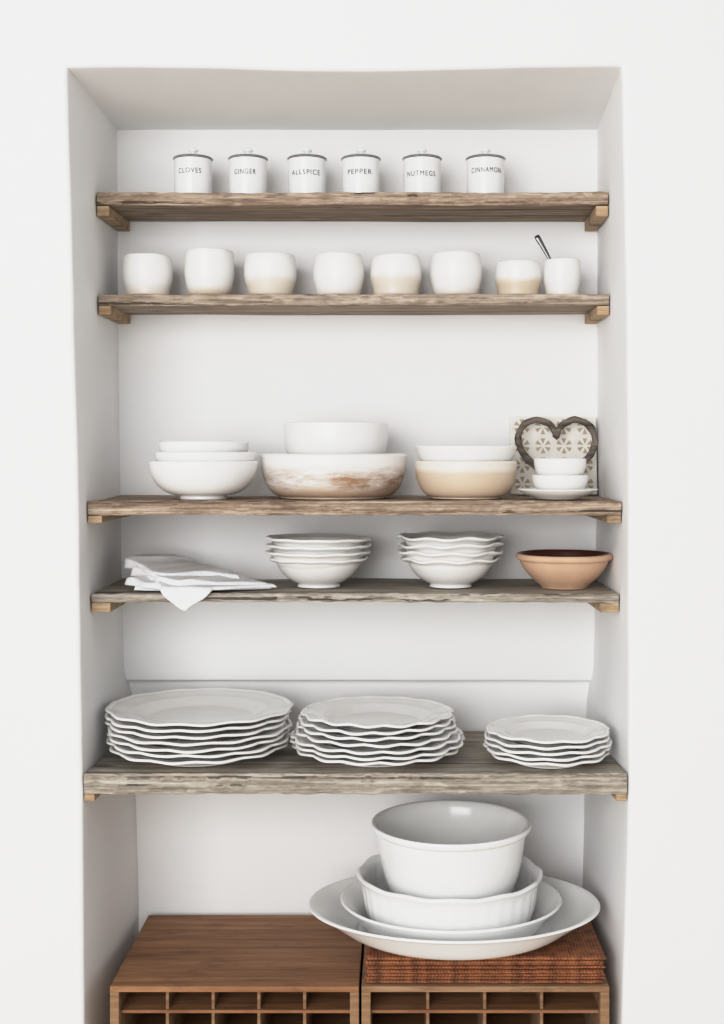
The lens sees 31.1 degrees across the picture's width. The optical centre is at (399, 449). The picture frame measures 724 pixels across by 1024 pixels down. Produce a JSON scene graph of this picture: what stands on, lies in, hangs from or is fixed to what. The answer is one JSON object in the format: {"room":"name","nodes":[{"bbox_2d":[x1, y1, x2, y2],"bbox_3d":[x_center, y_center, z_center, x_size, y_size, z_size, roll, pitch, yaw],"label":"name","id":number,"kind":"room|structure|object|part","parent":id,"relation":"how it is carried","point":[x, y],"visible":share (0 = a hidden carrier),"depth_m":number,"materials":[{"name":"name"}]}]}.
{"room":"kitchen","nodes":[
{"label":"kitchen","id":0,"kind":"room"},
{"bbox_2d":[117,130,596,944],"bbox_3d":[-0.070,0.400,2.317,0.980,2.000,0.019,0,0,0],"label":"wall","id":1,"kind":"structure","parent":0,"point":[433,379],"depth_m":2.31,"materials":[{"name":"white paint"}]},
{"bbox_2d":[96,191,607,230],"bbox_3d":[-0.077,-0.408,2.228,0.850,0.041,0.159,0,0,0],"label":"wooden shelf","id":2,"kind":"object","parent":1,"relation":"attached to","point":[116,209],"visible":1,"depth_m":2.17,"materials":[{"name":"brown wood"}]},
{"bbox_2d":[173,148,212,192],"bbox_3d":[-0.353,-0.471,2.215,0.068,0.086,0.068,0,0,2],"label":"spice jar","id":3,"kind":"object","parent":2,"relation":"on","point":[192,170],"visible":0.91,"depth_m":2.19,"materials":[{"name":"white ceramic"}]},
{"bbox_3d":[-0.353,-0.502,2.215,0.068,0.023,0.068,0,0,2],"label":"lid","id":4,"kind":"part","parent":3,"relation":"part of","materials":[{"name":"white ceramic"}]},
{"bbox_2d":[228,148,267,193],"bbox_3d":[-0.259,-0.471,2.215,0.068,0.086,0.068,0,0,4],"label":"spice jar","id":5,"kind":"object","parent":2,"relation":"on","point":[247,170],"visible":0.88,"depth_m":2.19,"materials":[{"name":"white ceramic"}]},
{"bbox_3d":[-0.259,-0.502,2.215,0.068,0.023,0.068,0,0,4],"label":"lid","id":6,"kind":"part","parent":5,"relation":"part of","materials":[{"name":"white ceramic"}]},
{"bbox_2d":[287,148,326,192],"bbox_3d":[-0.159,-0.471,2.215,0.068,0.086,0.068,0,0,1],"label":"spice jar","id":7,"kind":"object","parent":2,"relation":"on","point":[306,170],"visible":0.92,"depth_m":2.19,"materials":[{"name":"white ceramic"}]},
{"bbox_3d":[-0.159,-0.502,2.215,0.068,0.023,0.068,0,0,1],"label":"lid","id":8,"kind":"part","parent":7,"relation":"part of","materials":[{"name":"white ceramic"}]},
{"bbox_2d":[341,148,380,192],"bbox_3d":[-0.066,-0.471,2.215,0.068,0.086,0.068,0,0,3],"label":"spice jar","id":9,"kind":"object","parent":2,"relation":"on","point":[360,170],"visible":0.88,"depth_m":2.19,"materials":[{"name":"white ceramic"}]},
{"bbox_3d":[-0.067,-0.502,2.215,0.068,0.023,0.068,0,0,3],"label":"lid","id":10,"kind":"part","parent":9,"relation":"part of","materials":[{"name":"white ceramic"}]},
{"bbox_2d":[402,148,441,192],"bbox_3d":[0.037,-0.471,2.215,0.068,0.086,0.068,0,0,4],"label":"spice jar","id":11,"kind":"object","parent":2,"relation":"on","point":[421,170],"visible":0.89,"depth_m":2.19,"materials":[{"name":"white ceramic"}]},
{"bbox_3d":[0.037,-0.502,2.215,0.068,0.023,0.068,0,0,4],"label":"lid","id":12,"kind":"part","parent":11,"relation":"part of","materials":[{"name":"white ceramic"}]},
{"bbox_2d":[465,148,505,192],"bbox_3d":[0.146,-0.471,2.215,0.068,0.086,0.068,0,0,1],"label":"spice jar","id":13,"kind":"object","parent":2,"relation":"on","point":[485,170],"visible":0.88,"depth_m":2.19,"materials":[{"name":"white ceramic"}]},
{"bbox_3d":[0.146,-0.502,2.215,0.068,0.023,0.068,0,0,1],"label":"lid","id":14,"kind":"part","parent":13,"relation":"part of","materials":[{"name":"white ceramic"}]},
{"bbox_2d":[98,294,608,323],"bbox_3d":[-0.076,-0.242,2.228,0.847,0.036,0.157,0,0,0],"label":"wooden shelf","id":15,"kind":"object","parent":1,"relation":"attached to","point":[116,308],"visible":1,"depth_m":2.16,"materials":[{"name":"brown wood"}]},
{"bbox_2d":[122,253,172,294],"bbox_3d":[-0.430,-0.295,2.215,0.086,0.071,0.085,0,0,27],"label":"tumbler","id":16,"kind":"object","parent":15,"relation":"on","point":[142,273],"visible":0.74,"depth_m":2.18,"materials":[{"name":"ceramic"}]},
{"bbox_2d":[184,248,233,294],"bbox_3d":[-0.325,-0.299,2.215,0.084,0.079,0.084,0,0,-36],"label":"tumbler","id":17,"kind":"object","parent":15,"relation":"on","point":[206,270],"visible":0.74,"depth_m":2.18,"materials":[{"name":"ceramic"}]},
{"bbox_2d":[244,252,296,294],"bbox_3d":[-0.221,-0.295,2.215,0.089,0.072,0.088,0,0,-9],"label":"tumbler","id":18,"kind":"object","parent":15,"relation":"on","point":[265,273],"visible":0.78,"depth_m":2.18,"materials":[{"name":"ceramic"}]},
{"bbox_2d":[313,252,363,294],"bbox_3d":[-0.105,-0.296,2.215,0.088,0.073,0.087,0,0,18],"label":"tumbler","id":19,"kind":"object","parent":15,"relation":"on","point":[333,272],"visible":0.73,"depth_m":2.18,"materials":[{"name":"ceramic"}]},
{"bbox_2d":[370,253,421,294],"bbox_3d":[-0.007,-0.294,2.215,0.088,0.070,0.087,0,0,45],"label":"tumbler","id":20,"kind":"object","parent":15,"relation":"on","point":[393,273],"visible":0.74,"depth_m":2.18,"materials":[{"name":"ceramic"}]},
{"bbox_2d":[430,251,481,293],"bbox_3d":[0.096,-0.296,2.215,0.088,0.074,0.089,0,0,-18],"label":"tumbler","id":21,"kind":"object","parent":15,"relation":"on","point":[451,272],"visible":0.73,"depth_m":2.18,"materials":[{"name":"ceramic"}]},
{"bbox_2d":[495,260,540,294],"bbox_3d":[0.201,-0.289,2.215,0.078,0.060,0.078,0,0,9],"label":"tumbler","id":22,"kind":"object","parent":15,"relation":"on","point":[521,277],"visible":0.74,"depth_m":2.18,"materials":[{"name":"ceramic"}]},
{"bbox_2d":[543,258,580,294],"bbox_3d":[0.276,-0.291,2.215,0.064,0.064,0.063,0,0,36],"label":"tumbler","id":23,"kind":"object","parent":15,"relation":"on","point":[561,276],"visible":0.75,"depth_m":2.19,"materials":[{"name":"ceramic"}]},
{"bbox_2d":[535,235,550,258],"bbox_3d":[0.256,-0.318,2.212,0.054,0.098,0.006,0,0,-6],"label":"teaspoon","id":24,"kind":"object","parent":23,"relation":"in","point":[538,239],"visible":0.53,"depth_m":2.21,"materials":[{"name":"metal"}]},
{"bbox_2d":[87,495,621,522],"bbox_3d":[-0.073,0.097,2.177,0.844,0.036,0.261,0,0,0],"label":"wooden shelf","id":25,"kind":"object","parent":1,"relation":"attached to","point":[607,510],"visible":0.87,"depth_m":2.05,"materials":[{"name":"brown wood"}]},
{"bbox_2d":[148,441,257,499],"bbox_3d":[-0.320,0.033,2.120,0.178,0.094,0.178,0,0,20],"label":"bowls","id":26,"kind":"object","parent":25,"relation":"on","point":[191,470],"visible":1,"depth_m":2.05,"materials":[{"name":"white ceramic"}]},
{"bbox_2d":[158,441,249,451],"bbox_3d":[-0.320,0.012,2.120,0.148,0.052,0.148,0,0,8],"label":"bowl","id":27,"kind":"object","parent":26,"relation":"on","point":[164,446],"depth_m":2.06,"materials":[{"name":"white ceramic"}]},
{"bbox_2d":[154,452,255,460],"bbox_3d":[-0.317,0.029,2.120,0.165,0.052,0.165,0,0,-25],"label":"bowl","id":28,"kind":"object","parent":26,"relation":"on","point":[159,456],"depth_m":2.05,"materials":[{"name":"white ceramic"}]},
{"bbox_2d":[260,421,406,499],"bbox_3d":[-0.111,0.017,2.175,0.245,0.126,0.244,0,0,24],"label":"bowls","id":29,"kind":"object","parent":25,"relation":"on","point":[322,460],"visible":1,"depth_m":2.09,"materials":[{"name":"ceramic"}]},
{"bbox_2d":[415,445,516,498],"bbox_3d":[0.109,0.036,2.150,0.169,0.087,0.169,0,0,14],"label":"bowls","id":30,"kind":"object","parent":25,"relation":"on","point":[442,471],"visible":1,"depth_m":2.08,"materials":[{"name":"ceramic"}]},
{"bbox_2d":[510,417,596,494],"bbox_3d":[0.271,0.010,2.294,0.152,0.138,0.027,0,0,0],"label":"tile","id":31,"kind":"structure","parent":25,"relation":"on","point":[574,441],"depth_m":2.29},
{"bbox_2d":[515,416,598,469],"bbox_3d":[0.272,0.010,2.248,0.145,0.138,0.039,0,0,0],"label":"heart ornament","id":32,"kind":"object","parent":25,"relation":"on","point":[556,431],"visible":0.62,"depth_m":2.26,"materials":[{"name":"brown plant"}]},
{"bbox_2d":[517,488,597,499],"bbox_3d":[0.256,0.071,2.115,0.132,0.017,0.132,0,0,0],"label":"saucer","id":33,"kind":"object","parent":25,"relation":"on","point":[533,492],"visible":0.94,"depth_m":2.07,"materials":[{"name":"white ceramic"}]},
{"bbox_2d":[532,475,587,489],"bbox_3d":[0.260,0.057,2.115,0.094,0.033,0.094,0,0,8],"label":"bowl","id":34,"kind":"object","parent":33,"relation":"on","point":[541,482],"visible":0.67,"depth_m":2.08,"materials":[{"name":"white ceramic"}]},
{"bbox_2d":[534,458,585,474],"bbox_3d":[0.260,0.034,2.115,0.085,0.041,0.085,0,0,-43],"label":"bowl","id":35,"kind":"object","parent":34,"relation":"on","point":[543,466],"visible":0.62,"depth_m":2.08,"materials":[{"name":"white ceramic"}]},
{"bbox_2d":[91,578,618,611],"bbox_3d":[-0.072,0.243,2.185,0.841,0.031,0.244,0,0,0],"label":"wooden shelf","id":36,"kind":"object","parent":1,"relation":"attached to","point":[602,598],"visible":0.74,"depth_m":2.07,"materials":[{"name":"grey wood"}]},
{"bbox_2d":[124,554,276,610],"bbox_3d":[-0.354,0.216,2.155,0.196,0.079,0.244,0,0,-40],"label":"linen napkin","id":37,"kind":"object","parent":36,"relation":"on","point":[181,580],"visible":1,"depth_m":2.11,"materials":[{"name":"white fabric"}]},
{"bbox_2d":[265,533,371,587],"bbox_3d":[-0.136,0.185,2.170,0.178,0.084,0.179,0,0,44],"label":"bowls","id":38,"kind":"object","parent":36,"relation":"on","point":[310,560],"visible":1,"depth_m":2.11,"materials":[{"name":"ceramic"}]},
{"bbox_2d":[396,531,504,587],"bbox_3d":[0.083,0.184,2.172,0.180,0.088,0.180,0,0,30],"label":"bowls","id":39,"kind":"object","parent":36,"relation":"on","point":[440,559],"visible":1,"depth_m":2.11,"materials":[{"name":"ceramic"}]},
{"bbox_2d":[516,549,612,589],"bbox_3d":[0.272,0.199,2.155,0.160,0.057,0.160,0,0,0],"label":"terracotta bowl","id":40,"kind":"object","parent":36,"relation":"on","point":[564,569],"visible":1,"depth_m":2.11,"materials":[{"name":"brown ceramic"}]},
{"bbox_2d":[0,0,723,1023],"bbox_3d":[0.000,-0.100,2.175,5.200,3.000,0.350,0,0,0],"label":"wall","id":41,"kind":"structure","parent":0,"point":[647,76],"depth_m":2.00,"materials":[{"name":"white paint"}]},
{"bbox_2d":[84,731,626,800],"bbox_3d":[-0.069,0.519,2.152,0.837,0.044,0.311,0,0,0],"label":"wooden shelf","id":42,"kind":"object","parent":41,"relation":"attached to","point":[473,770],"visible":0.56,"depth_m":2.00,"materials":[{"name":"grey wood"}]},
{"bbox_2d":[105,687,293,766],"bbox_3d":[-0.326,0.456,2.120,0.301,0.084,0.302,0,0,4],"label":"plate stack","id":43,"kind":"object","parent":42,"relation":"on","point":[200,727],"visible":1,"depth_m":2.05,"materials":[{"name":"ceramic"}]},
{"bbox_3d":[-0.329,0.446,2.119,0.295,0.024,0.295,0,0,8],"label":"plate","id":44,"kind":"part","parent":43,"relation":"part of","materials":[{"name":"ceramic"}]},
{"bbox_3d":[-0.328,0.436,2.119,0.299,0.024,0.298,0,0,30],"label":"plate","id":45,"kind":"part","parent":43,"relation":"part of","materials":[{"name":"ceramic"}]},
{"bbox_3d":[-0.327,0.475,2.120,0.297,0.024,0.296,0,0,23],"label":"plate","id":46,"kind":"part","parent":43,"relation":"part of","materials":[{"name":"ceramic"}]},
{"bbox_3d":[-0.327,0.465,2.119,0.296,0.024,0.297,0,0,-32],"label":"plate","id":47,"kind":"part","parent":43,"relation":"part of","materials":[{"name":"ceramic"}]},
{"bbox_3d":[-0.326,0.485,2.118,0.285,0.024,0.285,0,0,-6],"label":"plate","id":48,"kind":"part","parent":43,"relation":"part of","materials":[{"name":"ceramic"}]},
{"bbox_3d":[-0.325,0.426,2.122,0.304,0.024,0.303,0,0,-6],"label":"plate","id":49,"kind":"part","parent":43,"relation":"part of","materials":[{"name":"ceramic"}]},
{"bbox_3d":[-0.326,0.456,2.119,0.301,0.024,0.301,0,0,-35],"label":"plate","id":50,"kind":"part","parent":43,"relation":"part of","materials":[{"name":"ceramic"}]},
{"bbox_2d":[289,696,464,766],"bbox_3d":[-0.036,0.458,2.111,0.282,0.078,0.286,0,0,32],"label":"plates","id":51,"kind":"object","parent":42,"relation":"on","point":[361,731],"visible":1,"depth_m":2.05,"materials":[{"name":"ceramic"}]},
{"bbox_3d":[-0.037,0.485,2.112,0.271,0.023,0.277,0,0,36],"label":"plate","id":52,"kind":"part","parent":51,"relation":"part of","materials":[{"name":"ceramic"}]},
{"bbox_3d":[-0.038,0.450,2.112,0.260,0.023,0.261,0,0,-20],"label":"plate","id":53,"kind":"part","parent":51,"relation":"part of","materials":[{"name":"ceramic"}]},
{"bbox_3d":[-0.038,0.467,2.110,0.282,0.023,0.278,0,0,-3],"label":"plate","id":54,"kind":"part","parent":51,"relation":"part of","materials":[{"name":"ceramic"}]},
{"bbox_3d":[-0.038,0.440,2.109,0.254,0.023,0.255,0,0,-14],"label":"plate","id":55,"kind":"part","parent":51,"relation":"part of","materials":[{"name":"ceramic"}]},
{"bbox_3d":[-0.038,0.459,2.109,0.264,0.023,0.266,0,0,-10],"label":"plate","id":56,"kind":"part","parent":51,"relation":"part of","materials":[{"name":"ceramic"}]},
{"bbox_3d":[-0.036,0.431,2.109,0.250,0.023,0.248,0,0,-2],"label":"plate","id":57,"kind":"part","parent":51,"relation":"part of","materials":[{"name":"ceramic"}]},
{"bbox_3d":[-0.036,0.476,2.111,0.284,0.023,0.286,0,0,27],"label":"plate","id":58,"kind":"part","parent":51,"relation":"part of","materials":[{"name":"ceramic"}]},
{"bbox_2d":[483,714,611,768],"bbox_3d":[0.236,0.469,2.080,0.204,0.055,0.206,0,0,38],"label":"plates","id":59,"kind":"object","parent":42,"relation":"on","point":[541,741],"visible":1,"depth_m":2.04,"materials":[{"name":"ceramic"}]},
{"bbox_3d":[0.234,0.461,2.079,0.202,0.020,0.200,0,0,-18],"label":"plate","id":60,"kind":"part","parent":59,"relation":"part of","materials":[{"name":"ceramic"}]},
{"bbox_3d":[0.235,0.478,2.078,0.204,0.020,0.202,0,0,-36],"label":"plate","id":61,"kind":"part","parent":59,"relation":"part of","materials":[{"name":"ceramic"}]},
{"bbox_3d":[0.237,0.452,2.080,0.198,0.020,0.197,0,0,-40],"label":"plate","id":62,"kind":"part","parent":59,"relation":"part of","materials":[{"name":"ceramic"}]},
{"bbox_3d":[0.236,0.469,2.080,0.203,0.020,0.206,0,0,7],"label":"plate","id":63,"kind":"part","parent":59,"relation":"part of","materials":[{"name":"ceramic"}]},
{"bbox_3d":[0.236,0.487,2.080,0.196,0.020,0.191,0,0,7],"label":"plate","id":64,"kind":"part","parent":59,"relation":"part of","materials":[{"name":"ceramic"}]},
{"label":"floor","id":65,"kind":"structure","parent":0,"visible":0},
{"bbox_2d":[110,915,363,1023],"bbox_3d":[-0.255,1.111,2.152,0.383,0.573,0.308,0,0,0],"label":"wine rack","id":66,"kind":"object","parent":65,"relation":"on","point":[178,969],"visible":0.92,"depth_m":2.09,"materials":[{"name":"brown wood"}]},
{"bbox_2d":[361,945,608,1023],"bbox_3d":[0.132,1.111,2.152,0.381,0.573,0.308,0,0,0],"label":"wine rack","id":67,"kind":"object","parent":65,"relation":"on","point":[381,1003],"visible":0.48,"depth_m":2.03,"materials":[{"name":"brown wood"}]},
{"bbox_2d":[364,921,605,982],"bbox_3d":[0.131,0.803,2.147,0.376,0.043,0.296,0,0,0],"label":"placemats","id":68,"kind":"object","parent":67,"relation":"on","point":[578,956],"visible":0.29,"depth_m":2.01,"materials":[{"name":"wicker"}]},
{"bbox_2d":[308,876,600,959],"bbox_3d":[0.087,0.756,2.105,0.478,0.051,0.355,0,0,0],"label":"oval platter","id":69,"kind":"object","parent":68,"relation":"on","point":[579,906],"visible":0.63,"depth_m":2.01,"materials":[{"name":"white ceramic"}]},
{"bbox_2d":[340,880,561,940],"bbox_3d":[0.083,0.748,2.105,0.358,0.052,0.311,0,0,0],"label":"serving plate","id":70,"kind":"object","parent":69,"relation":"on","point":[548,899],"visible":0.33,"depth_m":2.01,"materials":[{"name":"white ceramic"}]},
{"bbox_2d":[356,854,542,930],"bbox_3d":[0.080,0.724,2.105,0.300,0.088,0.278,0,0,0],"label":"serving dish","id":71,"kind":"object","parent":70,"relation":"on","point":[517,907],"visible":0.54,"depth_m":2.00,"materials":[{"name":"white ceramic"}]},
{"bbox_2d":[371,800,530,898],"bbox_3d":[0.082,0.680,2.100,0.257,0.163,0.257,0,0,0],"label":"mixing bowl","id":72,"kind":"object","parent":71,"relation":"on","point":[431,849],"visible":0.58,"depth_m":2.03,"materials":[{"name":"white ceramic"}]}
]}

